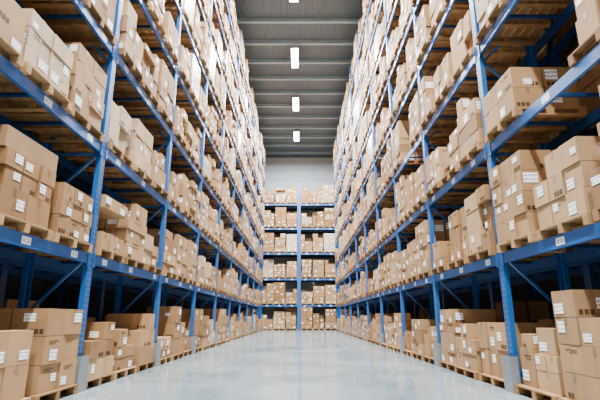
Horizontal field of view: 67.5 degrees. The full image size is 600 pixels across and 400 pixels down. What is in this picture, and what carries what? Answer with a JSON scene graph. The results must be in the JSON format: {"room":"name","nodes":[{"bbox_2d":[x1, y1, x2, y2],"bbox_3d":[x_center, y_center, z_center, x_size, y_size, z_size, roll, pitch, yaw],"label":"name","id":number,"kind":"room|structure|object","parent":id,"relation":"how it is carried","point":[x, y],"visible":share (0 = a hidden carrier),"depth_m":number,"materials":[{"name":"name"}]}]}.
{"room":"warehouse","nodes":[
{"label":"warehouse","id":0,"kind":"room"},
{"bbox_2d":[0,150,217,321],"bbox_3d":[-8.300,-3.021,21.265,0.200,18.950,57.600,0,-15,0],"label":"wall","id":1,"kind":"structure","parent":0,"point":[39,287],"depth_m":16.47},
{"bbox_2d":[40,329,550,399],"bbox_3d":[0.000,6.266,18.929,16.800,0.200,57.800,0,-15,0],"label":"floor","id":2,"kind":"structure","parent":0,"point":[269,364],"depth_m":8.97,"materials":[{"name":"concrete"}]},
{"bbox_2d":[0,0,264,399],"bbox_3d":[-4.830,-1.275,22.822,2.659,16.360,43.766,0,-15,0],"label":"wooden pallets","id":3,"kind":"object","parent":2,"relation":"on","point":[34,108],"visible":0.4,"depth_m":10.59,"materials":[{"name":"brown wood"}]},
{"bbox_2d":[0,0,264,399],"bbox_3d":[-4.811,-2.229,23.072,2.640,18.050,43.728,0,-15,0],"label":"cardboard boxes","id":4,"kind":"object","parent":3,"relation":"on","point":[39,346],"visible":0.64,"depth_m":9.31},
{"bbox_2d":[0,0,264,392],"bbox_3d":[-4.845,-2.066,23.031,2.670,18.000,44.300,0,-15,0],"label":"rack","id":5,"kind":"object","parent":2,"relation":"on","point":[28,264],"visible":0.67,"depth_m":10.69,"materials":[{"name":"blue metal"}]},
{"bbox_2d":[218,185,379,329],"bbox_3d":[-0.100,5.848,46.857,16.020,14.800,2.450,0,-15,0],"label":"rack","id":6,"kind":"object","parent":2,"relation":"on","point":[298,230],"visible":0.41,"depth_m":46.37,"materials":[{"name":"blue metal"}]},
{"bbox_2d":[262,202,335,329],"bbox_3d":[-0.095,6.772,46.563,15.283,12.860,2.509,0,-15,0],"label":"wooden pallets","id":7,"kind":"object","parent":6,"relation":"on","point":[265,202],"visible":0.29,"depth_m":46.31,"materials":[{"name":"brown wood"}]},
{"bbox_2d":[227,185,361,328],"bbox_3d":[-0.093,5.708,46.815,15.248,14.763,2.482,0,-15,0],"label":"cardboard boxes","id":8,"kind":"object","parent":7,"relation":"on","point":[271,293],"visible":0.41,"depth_m":45.73},
{"bbox_2d":[333,0,599,399],"bbox_3d":[4.680,-1.275,22.823,2.660,16.360,43.772,0,-15,0],"label":"wooden pallets","id":9,"kind":"object","parent":2,"relation":"on","point":[574,55],"visible":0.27,"depth_m":10.27,"materials":[{"name":"brown wood"}]},
{"bbox_2d":[333,0,599,399],"bbox_3d":[4.662,-2.209,23.060,2.641,18.006,43.764,0,-15,0],"label":"cardboard boxes","id":10,"kind":"object","parent":9,"relation":"on","point":[533,190],"visible":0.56,"depth_m":8.99},
{"bbox_2d":[334,0,599,393],"bbox_3d":[4.695,-2.066,23.031,2.670,18.000,44.300,0,-15,0],"label":"rack","id":11,"kind":"object","parent":2,"relation":"on","point":[587,255],"visible":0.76,"depth_m":9.75,"materials":[{"name":"blue metal"}]},
{"bbox_2d":[236,18,360,153],"bbox_3d":[0.000,-12.180,23.217,16.400,0.240,54.940,0,-15,0],"label":"ceiling beams","id":12,"kind":"structure","parent":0,"point":[239,20],"depth_m":34.22,"materials":[{"name":"grey metal"}]},
{"bbox_2d":[291,45,298,67],"bbox_3d":[-0.350,-9.980,30.745,0.520,0.670,2.400,0,-15,0],"label":"lamp","id":13,"kind":"object","parent":12,"relation":"hanging from","point":[294,50],"visible":0.88,"depth_m":30.53,"materials":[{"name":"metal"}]},
{"bbox_2d":[292,97,298,110],"bbox_3d":[-0.350,-8.240,37.370,0.520,0.670,2.400,0,-15,0],"label":"lamp","id":14,"kind":"object","parent":12,"relation":"hanging from","point":[295,99],"visible":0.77,"depth_m":37.08,"materials":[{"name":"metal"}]},
{"bbox_2d":[294,129,298,140],"bbox_3d":[-0.350,-6.499,43.995,0.520,0.670,2.400,0,-15,0],"label":"lamp","id":15,"kind":"object","parent":12,"relation":"hanging from","point":[296,133],"visible":0.83,"depth_m":43.58,"materials":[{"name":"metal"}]},
{"bbox_2d":[234,0,362,157],"bbox_3d":[0.000,-12.256,23.795,16.800,0.200,57.800,0,-15,0],"label":"ceiling","id":16,"kind":"structure","parent":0,"point":[244,8],"depth_m":31.97,"materials":[{"name":"paint"}]},
{"bbox_2d":[227,158,370,327],"bbox_3d":[0.000,4.323,49.217,16.800,18.950,0.200,0,-15,0],"label":"wall","id":17,"kind":"structure","parent":0,"point":[275,168],"depth_m":50.77,"materials":[{"name":"white paint"}]},
{"bbox_2d":[265,180,333,180],"bbox_3d":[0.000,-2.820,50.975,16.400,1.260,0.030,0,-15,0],"label":"trim","id":18,"kind":"structure","parent":17,"relation":"attached to","point":[265,180],"depth_m":50.83,"materials":[{"name":"paint"}]},
{"bbox_2d":[380,150,599,318],"bbox_3d":[8.300,-3.021,21.265,0.200,18.950,57.600,0,-15,0],"label":"wall","id":19,"kind":"structure","parent":0,"point":[520,292],"depth_m":17.16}
]}

